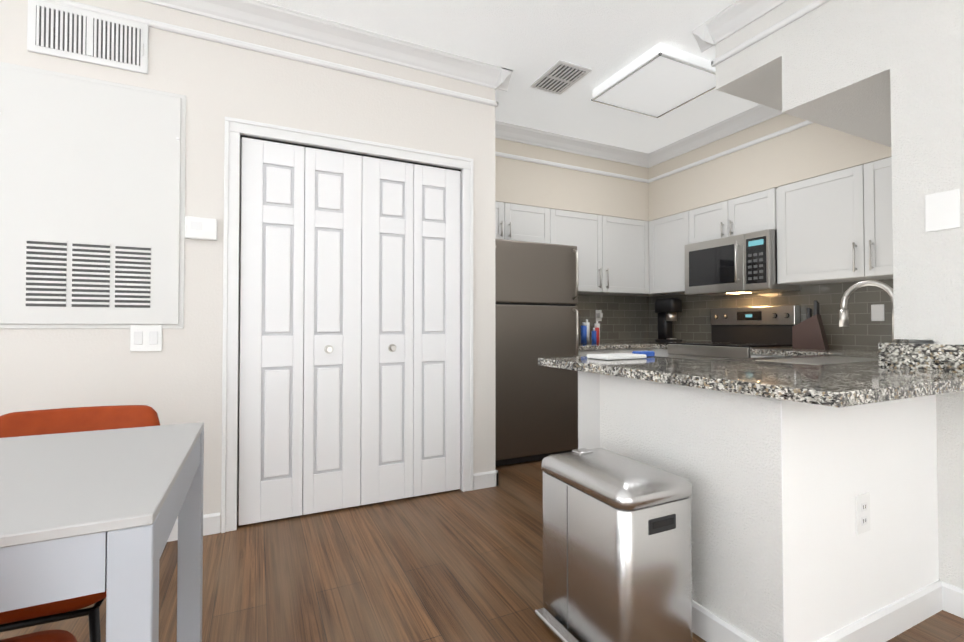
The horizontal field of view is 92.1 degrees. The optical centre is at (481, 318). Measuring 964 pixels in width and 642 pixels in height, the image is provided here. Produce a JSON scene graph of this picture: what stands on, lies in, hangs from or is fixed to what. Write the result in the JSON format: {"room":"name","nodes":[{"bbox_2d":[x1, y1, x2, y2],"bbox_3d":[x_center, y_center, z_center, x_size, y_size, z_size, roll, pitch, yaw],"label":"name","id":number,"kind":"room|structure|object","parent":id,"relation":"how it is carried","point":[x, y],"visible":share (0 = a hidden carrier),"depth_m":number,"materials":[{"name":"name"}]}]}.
{"room":"kitchen","nodes":[
{"label":"kitchen","id":0,"kind":"room"},
{"bbox_2d":[0,0,494,531],"bbox_3d":[-2.058,-0.281,2.118,4.710,2.740,0.120,0,-1,-26],"label":"wall","id":1,"kind":"structure","parent":0,"point":[178,376],"depth_m":2.37,"materials":[{"name":"white paint"}]},
{"bbox_2d":[27,0,148,73],"bbox_3d":[-1.826,-1.311,2.166,0.444,0.240,0.024,0,-1,-26],"label":"air vent","id":2,"kind":"object","parent":1,"relation":"in","point":[61,31],"visible":1,"depth_m":2.16,"materials":[{"name":"white metal"}]},
{"bbox_2d":[0,62,185,328],"bbox_3d":[-1.808,-0.536,2.162,0.722,1.170,0.024,0,-1,-26],"label":"vent panel","id":3,"kind":"object","parent":1,"relation":"attached to","point":[92,203],"visible":1,"depth_m":2.15,"materials":[{"name":"white metal"}]},
{"bbox_2d":[130,325,161,351],"bbox_3d":[-1.623,0.096,2.248,0.126,0.130,0.010,0,-1,-26],"label":"double light switch","id":4,"kind":"object","parent":1,"relation":"attached to","point":[145,337],"visible":1,"depth_m":2.25,"materials":[{"name":"white plastic"}]},
{"bbox_2d":[185,216,216,240],"bbox_3d":[-1.418,-0.453,2.348,0.140,0.110,0.025,0,-1,-26],"label":"thermostat","id":5,"kind":"object","parent":1,"relation":"attached to","point":[201,228],"visible":1,"depth_m":2.34,"materials":[{"name":"white plastic"}]},
{"bbox_2d":[42,0,512,107],"bbox_3d":[-1.934,-1.540,2.083,4.706,0.223,0.086,0,-1,-26],"label":"crown molding","id":6,"kind":"structure","parent":1,"relation":"attached to","point":[254,14],"depth_m":2.60,"materials":[{"name":"white wood"}]},
{"bbox_2d":[221,117,472,532],"bbox_3d":[-0.720,0.033,2.746,1.410,2.132,0.142,0,-1,-26],"label":"trim","id":7,"kind":"structure","parent":1,"relation":"attached to","point":[235,129],"depth_m":2.49,"materials":[{"name":"white wood"}]},
{"bbox_2d":[238,135,460,525],"bbox_3d":[-0.703,0.062,2.708,1.266,2.049,0.068,0,-1,-26],"label":"bifold door","id":8,"kind":"structure","parent":1,"relation":"in","point":[350,263],"depth_m":2.67,"materials":[{"name":"white wood"}]},
{"bbox_2d":[0,459,963,641],"bbox_3d":[0.036,1.113,0.551,7.380,0.100,6.810,0,-1,-26],"label":"floor","id":9,"kind":"structure","parent":0,"point":[458,565],"depth_m":1.95,"materials":[{"name":"brown wood"}]},
{"bbox_2d":[0,630,76,641],"bbox_3d":[-0.908,0.673,0.617,0.460,0.787,0.574,0,-1,-26],"label":"chair","id":10,"kind":"object","parent":9,"relation":"on","point":[54,636],"visible":1,"depth_m":0.91,"materials":[{"name":"leather"}]},
{"bbox_2d":[0,405,159,641],"bbox_3d":[-1.206,0.683,1.277,0.460,0.787,0.574,0,-1,-23],"label":"chair","id":11,"kind":"object","parent":9,"relation":"on","point":[50,421],"visible":0.27,"depth_m":1.45,"materials":[{"name":"leather"}]},
{"bbox_2d":[0,422,203,641],"bbox_3d":[-1.220,0.688,0.807,1.195,0.760,0.770,0,-1,-26],"label":"dining table","id":12,"kind":"object","parent":9,"relation":"on","point":[84,513],"visible":1,"depth_m":0.79,"materials":[{"name":"grey wood"}]},
{"bbox_2d":[495,239,578,465],"bbox_3d":[0.266,0.267,3.863,0.820,1.700,0.770,0,-1,-26],"label":"refrigerator","id":13,"kind":"object","parent":9,"relation":"on","point":[536,318],"visible":0.67,"depth_m":3.57,"materials":[{"name":"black metal"}]},
{"bbox_2d":[578,371,599,448],"bbox_3d":[1.478,0.668,2.246,1.854,0.845,0.844,0,-1,-26],"label":"base cabinet","id":14,"kind":"object","parent":9,"relation":"on","point":[588,410],"depth_m":2.15,"materials":[{"name":"white"}]},
{"bbox_2d":[578,348,647,356],"bbox_3d":[1.005,0.702,4.334,0.848,0.844,0.608,0,-1,-26],"label":"base cabinet","id":15,"kind":"object","parent":9,"relation":"on","point":[582,353],"visible":0.12,"depth_m":4.03,"materials":[{"name":"white"}]},
{"bbox_2d":[579,341,667,349],"bbox_3d":[1.331,0.259,4.375,1.475,0.037,0.815,0,-1,-26],"label":"countertop","id":16,"kind":"structure","parent":15,"relation":"on","point":[623,345],"depth_m":4.16,"materials":[{"name":"stone"}]},
{"bbox_2d":[581,321,588,343],"bbox_3d":[0.959,0.140,4.383,0.055,0.199,0.056,0,-1,-26],"label":"bottle","id":17,"kind":"object","parent":16,"relation":"on","point":[585,332],"depth_m":4.37,"materials":[{"name":"blue plastic"}]},
{"bbox_2d":[586,319,599,342],"bbox_3d":[1.066,0.126,4.481,0.139,0.229,0.156,0,-1,22],"label":"bottle","id":18,"kind":"object","parent":16,"relation":"on","point":[596,324],"depth_m":4.50,"materials":[{"name":"plastic"}]},
{"bbox_2d":[589,327,598,343],"bbox_3d":[1.039,0.163,4.310,0.043,0.149,0.044,0,-1,-26],"label":"bottle","id":19,"kind":"object","parent":16,"relation":"on","point":[595,333],"depth_m":4.39,"materials":[{"name":"blue"}]},
{"bbox_2d":[655,298,682,342],"bbox_3d":[1.839,0.023,4.588,0.150,0.439,0.240,0,-1,-26],"label":"coffee maker","id":20,"kind":"object","parent":16,"relation":"on","point":[667,309],"visible":1,"depth_m":4.57,"materials":[{"name":"black plastic"}]},
{"bbox_2d":[535,448,692,641],"bbox_3d":[0.424,0.786,1.587,0.354,0.588,0.460,0,-1,-26],"label":"trash can","id":21,"kind":"object","parent":9,"relation":"on","point":[617,549],"visible":1,"depth_m":1.43,"materials":[{"name":"silver metal"}]},
{"bbox_2d":[648,348,668,356],"bbox_3d":[1.855,0.701,4.299,0.608,0.844,0.234,0,-1,-26],"label":"base cabinet","id":22,"kind":"object","parent":9,"relation":"on","point":[661,352],"depth_m":4.15,"materials":[{"name":"white"}]},
{"bbox_2d":[668,305,799,359],"bbox_3d":[2.027,0.509,3.829,0.689,1.215,0.748,0,-1,-26],"label":"range","id":23,"kind":"object","parent":9,"relation":"on","point":[738,332],"visible":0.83,"depth_m":3.83,"materials":[{"name":"silver metal"}]},
{"bbox_2d":[751,354,779,357],"bbox_3d":[2.364,0.684,3.221,0.628,0.844,0.613,0,-1,-26],"label":"base cabinet","id":24,"kind":"object","parent":9,"relation":"on","point":[754,355],"depth_m":3.30,"materials":[{"name":"white"}]},
{"bbox_2d":[750,348,877,355],"bbox_3d":[2.354,0.240,3.234,0.625,0.037,0.596,0,-1,-26],"label":"countertop","id":25,"kind":"structure","parent":24,"relation":"on","point":[784,351],"depth_m":3.17,"materials":[{"name":"stone"}]},
{"bbox_2d":[792,301,828,348],"bbox_3d":[2.417,0.049,3.422,0.120,0.350,0.200,1,-1,-43],"label":"knife block","id":26,"kind":"object","parent":25,"relation":"on","point":[808,332],"visible":1,"depth_m":3.38,"materials":[{"name":"brown wood"}]},
{"bbox_2d":[258,0,758,152],"bbox_3d":[0.036,-1.726,0.597,7.380,0.100,6.810,0,-1,-26],"label":"ceiling","id":27,"kind":"structure","parent":0,"point":[528,42],"depth_m":2.76,"materials":[{"name":"white paint"}]},
{"bbox_2d":[530,60,591,94],"bbox_3d":[0.530,-1.627,3.161,0.260,0.016,0.360,0,-1,-26],"label":"ceiling vent","id":28,"kind":"object","parent":27,"relation":"in","point":[559,77],"visible":1,"depth_m":3.13,"materials":[{"name":"white metal"}]},
{"bbox_2d":[591,43,715,117],"bbox_3d":[1.206,-1.593,3.175,0.646,0.082,0.636,0,-1,-26],"label":"ceiling light fixture","id":29,"kind":"object","parent":27,"relation":"attached to","point":[659,80],"visible":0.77,"depth_m":3.09,"materials":[{"name":"white acrylic"},{"name":"metal"}]},
{"bbox_2d":[495,113,890,221],"bbox_3d":[1.247,-1.310,3.500,2.430,0.638,2.383,0,-1,-26],"label":"wall","id":30,"kind":"structure","parent":27,"relation":"attached to","point":[812,150],"depth_m":4.01,"materials":[{"name":"beige paint"}]},
{"bbox_2d":[646,104,813,182],"bbox_3d":[2.017,-1.495,3.844,0.086,0.258,1.598,0,-1,-26],"label":"crown molding","id":31,"kind":"structure","parent":30,"relation":"attached to","point":[760,113],"depth_m":3.90,"materials":[{"name":"white wood"}]},
{"bbox_2d":[715,0,890,146],"bbox_3d":[2.180,-1.324,2.590,1.540,0.640,0.798,0,-1,-26],"label":"ceiling beam","id":32,"kind":"structure","parent":27,"relation":"attached to","point":[827,64],"depth_m":2.20,"materials":[{"name":"white paint"}]},
{"bbox_2d":[692,0,829,66],"bbox_3d":[2.226,-1.564,0.629,0.086,0.223,4.548,0,-1,-26],"label":"crown molding","id":33,"kind":"structure","parent":32,"relation":"attached to","point":[729,20],"depth_m":2.45,"materials":[{"name":"white wood"}]},
{"bbox_2d":[580,294,858,349],"bbox_3d":[1.315,-0.262,3.342,2.670,2.740,2.936,0,-1,-26],"label":"wall","id":34,"kind":"structure","parent":0,"point":[654,295],"depth_m":5.02,"materials":[{"name":"beige paint"}]},
{"bbox_2d":[495,201,550,243],"bbox_3d":[0.121,-0.820,4.089,0.918,0.320,0.329,0,-1,-26],"label":"upper cabinet","id":35,"kind":"object","parent":34,"relation":"attached to","point":[517,222],"depth_m":4.02,"materials":[{"name":"white wood"}]},
{"bbox_2d":[495,121,649,182],"bbox_3d":[0.743,-1.489,4.168,2.100,0.258,0.086,0,-1,-26],"label":"crown molding","id":36,"kind":"structure","parent":34,"relation":"attached to","point":[506,131],"depth_m":4.19,"materials":[{"name":"white wood"}]},
{"bbox_2d":[551,209,650,295],"bbox_3d":[1.087,-0.608,4.520,1.200,0.730,0.386,0,-1,-26],"label":"upper cabinet","id":37,"kind":"object","parent":34,"relation":"attached to","point":[612,251],"depth_m":4.42,"materials":[{"name":"white wood"}]},
{"bbox_2d":[576,294,647,342],"bbox_3d":[1.145,0.003,4.748,1.470,0.487,0.008,0,-1,-26],"label":"tile backsplash","id":38,"kind":"structure","parent":34,"relation":"attached to","point":[629,318],"depth_m":4.87,"materials":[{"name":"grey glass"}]},
{"bbox_2d":[596,310,602,320],"bbox_3d":[1.203,-0.027,4.749,0.075,0.115,0.042,0,-1,-26],"label":"outlet","id":39,"kind":"object","parent":38,"relation":"attached to","point":[599,314],"depth_m":4.75,"materials":[{"name":"white plastic"}]},
{"bbox_2d":[647,211,690,294],"bbox_3d":[1.891,-0.608,4.502,0.386,0.730,0.500,0,-1,-26],"label":"upper cabinet","id":40,"kind":"object","parent":34,"relation":"attached to","point":[667,237],"depth_m":4.44,"materials":[{"name":"white wood"}]},
{"bbox_2d":[687,188,774,243],"bbox_3d":[2.195,-0.825,3.941,0.329,0.315,0.781,0,-1,-26],"label":"upper cabinet","id":41,"kind":"object","parent":34,"relation":"attached to","point":[754,212],"depth_m":3.82,"materials":[{"name":"white wood"}]},
{"bbox_2d":[685,229,799,295],"bbox_3d":[2.143,-0.436,3.911,0.444,0.456,0.768,0,-1,-26],"label":"over-the-range microwave","id":42,"kind":"object","parent":41,"relation":"attached to","point":[746,263],"visible":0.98,"depth_m":3.75,"materials":[{"name":"silver metal"}]},
{"bbox_2d":[648,279,908,349],"bbox_3d":[2.432,-0.013,3.811,0.008,0.487,2.816,0,-1,-26],"label":"tile backsplash","id":43,"kind":"structure","parent":34,"relation":"attached to","point":[693,324],"depth_m":3.52,"materials":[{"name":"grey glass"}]},
{"bbox_2d":[871,304,883,320],"bbox_3d":[2.721,-0.036,3.195,0.006,0.115,0.075,0,-1,-26],"label":"outlet","id":44,"kind":"object","parent":43,"relation":"attached to","point":[877,312],"depth_m":3.19,"materials":[{"name":"white plastic"}]},
{"bbox_2d":[774,157,892,284],"bbox_3d":[2.603,-0.631,3.093,0.329,0.730,1.095,0,-1,-26],"label":"upper cabinet","id":45,"kind":"object","parent":34,"relation":"attached to","point":[834,227],"depth_m":3.15,"materials":[{"name":"white wood"}]},
{"bbox_2d":[538,342,963,407],"bbox_3d":[1.730,0.176,2.348,2.520,0.137,1.395,0,-1,-26],"label":"countertop","id":46,"kind":"structure","parent":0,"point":[894,371],"depth_m":1.69,"materials":[{"name":"stone"}]},
{"bbox_2d":[587,351,654,359],"bbox_3d":[0.757,0.193,2.419,0.410,0.028,0.160,0,-1,-26],"label":"towel","id":47,"kind":"object","parent":46,"relation":"on","point":[632,355],"visible":1,"depth_m":2.36,"materials":[{"name":"white fabric"}]},
{"bbox_2d":[839,280,906,342],"bbox_3d":[1.789,0.015,2.128,0.104,0.376,0.245,0,-1,-26],"label":"sink faucet","id":48,"kind":"object","parent":46,"relation":"on","point":[844,315],"visible":0.69,"depth_m":2.15,"materials":[{"name":"silver metal"}]},
{"bbox_2d":[600,374,938,641],"bbox_3d":[1.119,0.663,1.904,0.940,0.844,0.796,0,-1,-26],"label":"wall","id":49,"kind":"structure","parent":0,"point":[782,551],"depth_m":1.51,"materials":[{"name":"white paint"}]},
{"bbox_2d":[855,492,869,534],"bbox_3d":[1.247,0.639,1.520,0.080,0.125,0.008,0,-1,-26],"label":"outlet","id":50,"kind":"object","parent":49,"relation":"attached to","point":[862,501],"visible":1,"depth_m":1.51,"materials":[{"name":"white plastic"}]},
{"bbox_2d":[889,0,963,588],"bbox_3d":[2.530,-0.312,0.215,0.120,2.740,3.754,0,-1,-26],"label":"wall","id":51,"kind":"structure","parent":0,"point":[927,86],"depth_m":1.75,"materials":[{"name":"white paint"}]},
{"bbox_2d":[925,189,959,231],"bbox_3d":[1.724,-0.401,1.742,0.006,0.143,0.098,0,-1,-26],"label":"switch plate","id":52,"kind":"object","parent":51,"relation":"attached to","point":[942,210],"visible":1,"depth_m":1.74,"materials":[{"name":"white plastic"}]},
{"bbox_3d":[-0.430,-0.319,-0.231,5.840,2.740,5.765,0,-1,-26],"label":"wall","id":53,"kind":"structure","parent":0,"visible":0},
{"bbox_2d":[167,512,219,541],"bbox_3d":[-2.728,1.032,1.698,3.095,0.100,0.014,0,-1,-26],"label":"baseboard","id":54,"kind":"structure","parent":53,"relation":"attached to","point":[211,522],"depth_m":2.34,"materials":[{"name":"white wood"}]},
{"bbox_2d":[475,470,497,486],"bbox_3d":[-0.032,1.058,3.332,0.014,0.100,0.614,0,-1,-26],"label":"baseboard","id":55,"kind":"structure","parent":53,"relation":"attached to","point":[491,477],"depth_m":3.03,"materials":[{"name":"white wood"}]},
{"bbox_2d":[692,600,758,641],"bbox_3d":[0.689,1.032,1.692,0.014,0.100,0.794,0,-1,-26],"label":"baseboard","id":56,"kind":"structure","parent":53,"relation":"attached to","point":[706,624],"depth_m":1.53,"materials":[{"name":"white wood"}]},
{"bbox_2d":[816,580,946,641],"bbox_3d":[1.279,1.029,1.527,0.934,0.100,0.016,0,-1,-26],"label":"baseboard","id":57,"kind":"structure","parent":53,"relation":"attached to","point":[891,621],"depth_m":1.59,"materials":[{"name":"white wood"}]},
{"bbox_2d":[947,583,963,618],"bbox_3d":[2.490,1.007,0.123,0.014,0.100,3.600,0,-1,-26],"label":"baseboard","id":58,"kind":"structure","parent":53,"relation":"attached to","point":[955,595],"depth_m":1.69,"materials":[{"name":"white wood"}]}
]}

